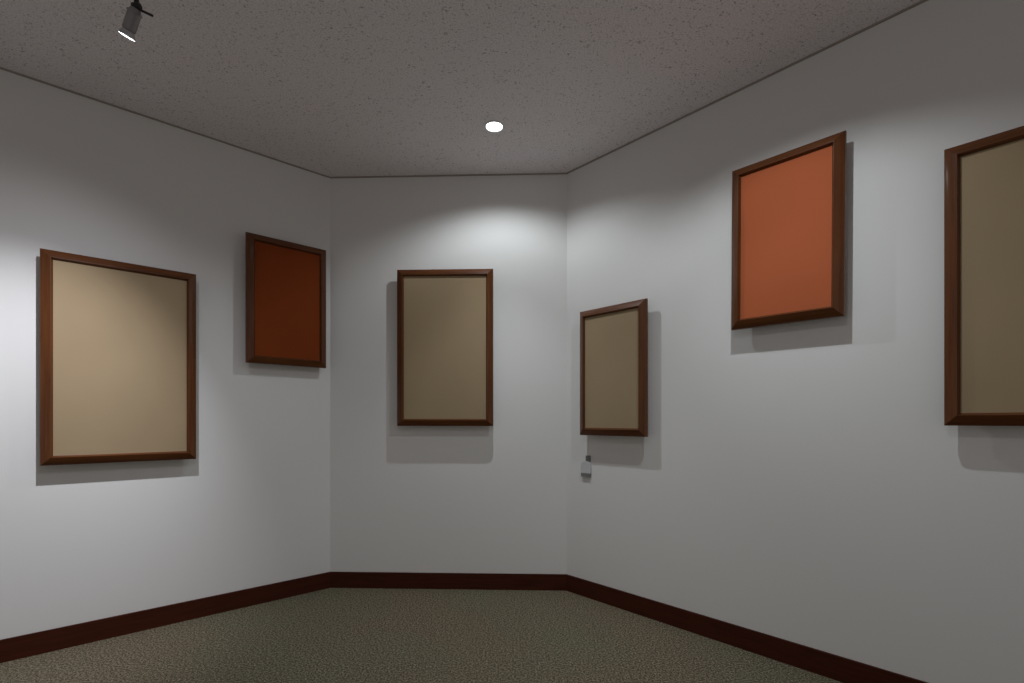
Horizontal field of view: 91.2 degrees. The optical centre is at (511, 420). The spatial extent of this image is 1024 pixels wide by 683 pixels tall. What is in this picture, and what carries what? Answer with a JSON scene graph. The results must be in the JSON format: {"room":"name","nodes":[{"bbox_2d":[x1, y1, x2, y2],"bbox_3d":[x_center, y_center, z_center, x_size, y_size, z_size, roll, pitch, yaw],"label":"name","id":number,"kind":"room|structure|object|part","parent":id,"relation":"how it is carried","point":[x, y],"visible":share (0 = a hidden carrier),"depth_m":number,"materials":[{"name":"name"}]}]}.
{"room":"museum","nodes":[
{"label":"museum","id":0,"kind":"room"},
{"bbox_2d":[0,69,329,639],"bbox_3d":[-3.665,-0.262,1.294,6.549,2.800,0.120,0,0,-42],"label":"wall","id":1,"kind":"structure","parent":0,"point":[80,175],"depth_m":2.75,"materials":[{"name":"white paint"}]},
{"bbox_2d":[40,248,195,465],"bbox_3d":[-2.042,-0.306,2.636,0.645,1.045,0.084,0,0,-42],"label":"picture frame","id":2,"kind":"object","parent":1,"relation":"attached to","point":[118,339],"visible":1,"depth_m":2.58,"materials":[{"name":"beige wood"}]},
{"bbox_2d":[0,572,329,662],"bbox_3d":[-3.639,1.085,1.229,6.500,0.107,0.012,0,0,-42],"label":"baseboard","id":3,"kind":"structure","parent":1,"relation":"attached to","point":[23,646],"depth_m":2.73,"materials":[{"name":"brown wood"}]},
{"bbox_2d":[0,67,329,177],"bbox_3d":[-3.640,-1.659,1.230,6.500,0.007,0.008,0,0,-42],"label":"trim","id":4,"kind":"structure","parent":1,"relation":"attached to","point":[1,68],"depth_m":2.74,"materials":[{"name":"beige"}]},
{"bbox_2d":[245,232,325,367],"bbox_3d":[-1.433,-0.743,3.191,0.486,0.785,0.084,0,0,-42],"label":"picture frame","id":5,"kind":"object","parent":1,"relation":"attached to","point":[285,281],"visible":1,"depth_m":3.15,"materials":[{"name":"red wood"}]},
{"bbox_3d":[-1.421,-0.743,3.179,0.394,0.693,0.019,0,0,-42],"label":"mount panel","id":6,"kind":"part","parent":5,"relation":"part of","materials":[{"name":"orange paper"}]},
{"bbox_2d":[0,588,841,682],"bbox_3d":[-0.644,1.188,1.094,10.962,0.100,4.901,0,0,0],"label":"floor","id":7,"kind":"structure","parent":0,"point":[329,635],"depth_m":2.50,"materials":[{"name":"carpet"}]},
{"bbox_2d":[330,174,566,573],"bbox_3d":[-0.434,-0.262,3.454,1.710,2.800,0.120,0,0,2],"label":"wall","id":8,"kind":"structure","parent":0,"point":[415,499],"depth_m":3.39,"materials":[{"name":"white paint"}]},
{"bbox_2d":[397,269,492,425],"bbox_3d":[-0.445,-0.486,3.352,0.642,1.042,0.084,0,0,2],"label":"picture frame","id":9,"kind":"object","parent":8,"relation":"attached to","point":[445,316],"visible":1,"depth_m":3.33,"materials":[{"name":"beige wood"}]},
{"bbox_2d":[330,572,565,590],"bbox_3d":[-0.437,1.085,3.388,1.611,0.107,0.012,0,0,2],"label":"baseboard","id":10,"kind":"structure","parent":8,"relation":"attached to","point":[386,580],"depth_m":3.38,"materials":[{"name":"brown wood"}]},
{"bbox_2d":[330,173,565,177],"bbox_3d":[-0.437,-1.659,3.390,1.611,0.007,0.008,0,0,2],"label":"trim","id":11,"kind":"structure","parent":8,"relation":"attached to","point":[522,173],"depth_m":3.39,"materials":[{"name":"beige"}]},
{"bbox_2d":[0,0,920,176],"bbox_3d":[-0.644,-1.712,1.094,10.962,0.100,4.901,0,0,0],"label":"ceiling","id":12,"kind":"structure","parent":0,"point":[331,88],"depth_m":2.35,"materials":[{"name":"white paint"}]},
{"bbox_2d":[118,0,152,40],"bbox_3d":[-1.355,-1.518,1.794,0.124,0.287,0.072,0,0,28],"label":"spotlight","id":13,"kind":"object","parent":12,"relation":"hanging from","point":[132,18],"visible":1,"depth_m":1.79,"materials":[{"name":"white"}]},
{"bbox_3d":[-1.315,-1.462,1.792,0.059,0.031,0.008,0,0,-6],"label":"handle","id":14,"kind":"part","parent":13,"relation":"part of","materials":[{"name":"black plastic"}]},
{"bbox_2d":[484,120,504,132],"bbox_3d":[-0.100,-1.675,2.828,0.116,0.035,0.116,0,0,0],"label":"recessed light","id":15,"kind":"object","parent":12,"relation":"in","point":[493,126],"visible":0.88,"depth_m":2.83,"materials":[{"name":"white ceramic"}]},
{"bbox_2d":[567,0,1023,682],"bbox_3d":[2.586,-0.262,1.023,0.120,2.800,6.550,0,0,-42],"label":"wall","id":16,"kind":"structure","parent":0,"point":[806,483],"depth_m":2.22,"materials":[{"name":"white paint"}]},
{"bbox_2d":[581,455,590,476],"bbox_3d":[0.477,0.293,3.235,0.013,0.138,0.078,0,0,-42],"label":"tag","id":17,"kind":"object","parent":16,"relation":"attached to","point":[586,465],"visible":1,"depth_m":3.23,"materials":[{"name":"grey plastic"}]},
{"bbox_3d":[0.479,0.300,3.236,0.009,0.076,0.078,0,0,-42],"label":"plate","id":18,"kind":"part","parent":17,"relation":"part of","materials":[{"name":"grey plastic"}]},
{"bbox_2d":[580,298,647,436],"bbox_3d":[0.613,-0.301,3.034,0.084,0.785,0.486,0,0,-42],"label":"picture frame","id":19,"kind":"object","parent":16,"relation":"attached to","point":[614,338],"visible":1,"depth_m":3.00,"materials":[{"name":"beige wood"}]},
{"bbox_3d":[0.601,-0.301,3.022,0.019,0.693,0.394,0,0,-42],"label":"mount panel","id":20,"kind":"part","parent":19,"relation":"part of","materials":[{"name":"beige paper"}]},
{"bbox_2d":[566,574,927,682],"bbox_3d":[2.554,1.085,0.960,0.012,0.107,6.500,0,0,-42],"label":"baseboard","id":21,"kind":"structure","parent":16,"relation":"attached to","point":[832,666],"depth_m":2.49,"materials":[{"name":"brown wood"}]},
{"bbox_2d":[566,0,927,173],"bbox_3d":[2.555,-1.659,0.962,0.008,0.007,6.500,0,0,-42],"label":"trim","id":22,"kind":"structure","parent":16,"relation":"attached to","point":[921,1],"depth_m":2.40,"materials":[{"name":"beige"}]},
{"bbox_2d":[731,130,846,329],"bbox_3d":[1.266,-0.840,2.318,0.084,0.786,0.482,0,0,-42],"label":"picture frame","id":23,"kind":"object","parent":16,"relation":"attached to","point":[789,207],"visible":1,"depth_m":2.27,"materials":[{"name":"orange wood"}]},
{"bbox_3d":[1.254,-0.840,2.307,0.019,0.693,0.389,0,0,-42],"label":"mount panel","id":24,"kind":"part","parent":23,"relation":"part of","materials":[{"name":"orange paper"}]},
{"bbox_2d":[944,126,1023,425],"bbox_3d":[1.865,-0.501,1.661,0.084,1.040,0.655,0,0,-42],"label":"picture frame","id":25,"kind":"object","parent":16,"relation":"attached to","point":[984,177],"visible":1,"depth_m":1.80,"materials":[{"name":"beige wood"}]}
]}

